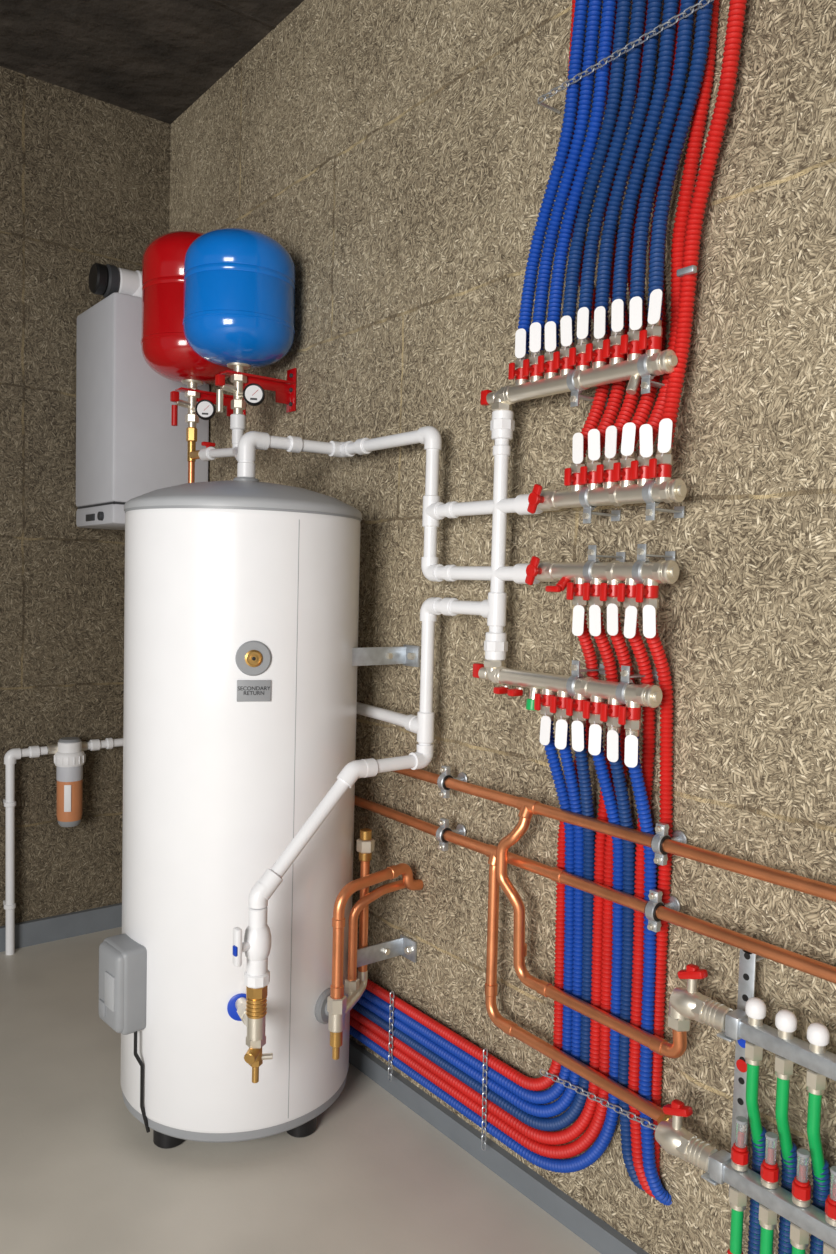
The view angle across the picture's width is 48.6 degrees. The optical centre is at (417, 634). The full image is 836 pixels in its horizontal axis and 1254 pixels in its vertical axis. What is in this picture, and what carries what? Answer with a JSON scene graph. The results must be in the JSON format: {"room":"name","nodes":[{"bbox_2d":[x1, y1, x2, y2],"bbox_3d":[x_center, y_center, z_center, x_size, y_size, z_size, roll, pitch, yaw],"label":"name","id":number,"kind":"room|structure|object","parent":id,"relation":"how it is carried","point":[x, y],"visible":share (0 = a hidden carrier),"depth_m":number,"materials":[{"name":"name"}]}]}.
{"room":"mechanical room","nodes":[
{"label":"mechanical room","id":0,"kind":"room"},
{"bbox_2d":[0,66,170,925],"bbox_3d":[-2.550,-0.361,2.202,4.400,2.851,0.200,-1,4,-38],"label":"wall","id":1,"kind":"structure","parent":0,"point":[85,180],"depth_m":3.11,"materials":[{"name":"wood-strand board"}]},
{"bbox_2d":[0,903,121,951],"bbox_3d":[-2.596,1.030,2.129,4.200,0.080,0.020,-1,4,-38],"label":"baseboard","id":2,"kind":"structure","parent":1,"relation":"attached to","point":[58,927],"depth_m":3.19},
{"bbox_2d":[3,738,122,954],"bbox_3d":[-1.146,0.703,3.204,0.544,0.690,0.068,-1,4,-38],"label":"pipe","id":3,"kind":"object","parent":1,"relation":"attached to","point":[10,758],"visible":0.99,"depth_m":3.03,"materials":[{"name":"white plastic"}]},
{"bbox_2d":[47,737,87,826],"bbox_3d":[-1.180,0.495,3.127,0.130,0.296,0.122,-1,4,-38],"label":"water filter","id":4,"kind":"object","parent":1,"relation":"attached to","point":[69,757],"visible":1,"depth_m":3.08,"materials":[{"name":"orange plastic"}]},
{"bbox_2d":[76,263,208,529],"bbox_3d":[-0.927,-0.761,3.071,0.358,0.814,0.360,-1,4,-38],"label":"boiler","id":5,"kind":"object","parent":1,"relation":"attached to","point":[128,447],"depth_m":2.91,"materials":[{"name":"grey metal"}]},
{"bbox_2d":[0,0,303,123],"bbox_3d":[-0.854,-1.674,-0.003,4.400,0.103,5.600,-1,4,-38],"label":"ceiling","id":6,"kind":"structure","parent":0,"point":[154,59],"depth_m":2.78,"materials":[{"name":"concrete"}]},
{"bbox_2d":[0,927,600,1253],"bbox_3d":[-0.929,1.270,0.158,4.400,0.100,5.600,-1,4,-38],"label":"floor","id":7,"kind":"structure","parent":0,"point":[80,1174],"depth_m":1.96,"materials":[{"name":"grey concrete"}]},
{"bbox_2d":[98,480,419,1148],"bbox_3d":[-0.420,0.383,2.195,0.672,1.476,0.584,-1,4,-38],"label":"cylinder","id":8,"kind":"object","parent":7,"relation":"on","point":[242,654],"visible":0.94,"depth_m":1.97,"materials":[{"name":"white metal"}]},
{"bbox_2d":[233,907,272,1082],"bbox_3d":[-0.332,0.714,1.876,0.080,0.355,0.168,1,3,-9],"label":"valve","id":9,"kind":"object","parent":8,"relation":"attached to","point":[256,945],"visible":1,"depth_m":1.82,"materials":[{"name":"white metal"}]},
{"bbox_2d":[189,410,542,908],"bbox_3d":[-0.331,-0.004,2.200,0.481,1.036,1.378,-1,4,-38],"label":"white polypropylene pipework","id":10,"kind":"object","parent":8,"relation":"attached to","point":[502,424],"visible":0.94,"depth_m":1.97,"materials":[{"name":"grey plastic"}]},
{"bbox_2d":[327,828,422,1059],"bbox_3d":[-0.122,0.694,2.138,0.119,0.467,0.276,4,4,43],"label":"copper pipes","id":11,"kind":"object","parent":8,"relation":"attached to","point":[339,1005],"visible":1,"depth_m":2.13,"materials":[{"name":"orange metal"}]},
{"bbox_2d":[169,0,835,1253],"bbox_3d":[0.765,-0.231,1.368,0.200,2.851,5.400,-1,4,-38],"label":"wall","id":12,"kind":"structure","parent":0,"point":[401,154],"depth_m":1.90,"materials":[{"name":"wood-strand board"}]},
{"bbox_2d":[141,231,245,482],"bbox_3d":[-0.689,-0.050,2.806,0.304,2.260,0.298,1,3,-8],"label":"tank","id":13,"kind":"object","parent":12,"relation":"attached to","point":[166,350],"visible":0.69,"depth_m":2.65,"materials":[{"name":"metal"}]},
{"bbox_2d":[183,228,296,443],"bbox_3d":[-0.487,-0.802,2.523,0.300,0.562,0.300,1,3,-1],"label":"tank","id":14,"kind":"object","parent":12,"relation":"attached to","point":[239,308],"visible":1,"depth_m":2.41,"materials":[{"name":"metal"}]},
{"bbox_2d":[349,1038,648,1253],"bbox_3d":[0.643,1.169,1.377,0.018,0.050,5.200,-1,4,-38],"label":"baseboard","id":15,"kind":"structure","parent":12,"relation":"attached to","point":[582,1222],"depth_m":1.97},
{"bbox_2d":[473,660,661,767],"bbox_3d":[0.276,0.127,1.748,0.110,0.168,0.465,-1,4,-38],"label":"brass manifold","id":16,"kind":"object","parent":12,"relation":"attached to","point":[615,715],"visible":0.98,"depth_m":1.66,"materials":[{"name":"silver metal"}]},
{"bbox_2d":[349,612,673,1205],"bbox_3d":[-0.164,0.487,2.327,0.103,1.154,1.932,-1,4,-39],"label":"bundle","id":17,"kind":"object","parent":16,"relation":"attached to","point":[617,967],"visible":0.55,"depth_m":1.72,"materials":[{"name":"plastic"}]},
{"bbox_2d":[480,289,677,410],"bbox_3d":[0.293,-0.499,1.713,0.109,0.165,0.469,-1,4,-38],"label":"brass manifold","id":18,"kind":"object","parent":12,"relation":"attached to","point":[637,365],"visible":0.97,"depth_m":1.63,"materials":[{"name":"silver metal"}]},
{"bbox_2d":[518,0,746,457],"bbox_3d":[0.370,-0.997,1.620,0.089,1.364,0.459,-1,4,-38],"label":"bundle","id":19,"kind":"object","parent":18,"relation":"attached to","point":[623,259],"visible":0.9,"depth_m":1.61,"materials":[{"name":"plastic"}]},
{"bbox_2d":[354,765,835,1120],"bbox_3d":[0.350,0.569,1.676,0.093,0.508,2.300,-1,4,-38],"label":"copper pipework","id":20,"kind":"object","parent":12,"relation":"attached to","point":[655,910],"visible":0.95,"depth_m":1.70,"materials":[{"name":"orange metal"}]},
{"bbox_2d":[525,544,678,637],"bbox_3d":[0.336,-0.078,1.659,0.120,0.163,0.323,-1,4,-38],"label":"brass manifold","id":21,"kind":"object","parent":12,"relation":"attached to","point":[641,577],"visible":1,"depth_m":1.61,"materials":[{"name":"silver metal"}]},
{"bbox_2d":[527,418,686,523],"bbox_3d":[0.343,-0.280,1.645,0.120,0.163,0.331,-1,4,-38],"label":"brass manifold","id":22,"kind":"object","parent":12,"relation":"attached to","point":[649,491],"visible":1,"depth_m":1.59,"materials":[{"name":"silver metal"}]},
{"bbox_2d":[655,949,835,1253],"bbox_3d":[0.640,0.846,1.291,0.128,0.704,0.727,-1,4,-38],"label":"manifold","id":23,"kind":"object","parent":12,"relation":"attached to","point":[798,1218],"visible":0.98,"depth_m":1.40,"materials":[{"name":"metal"}]}
]}

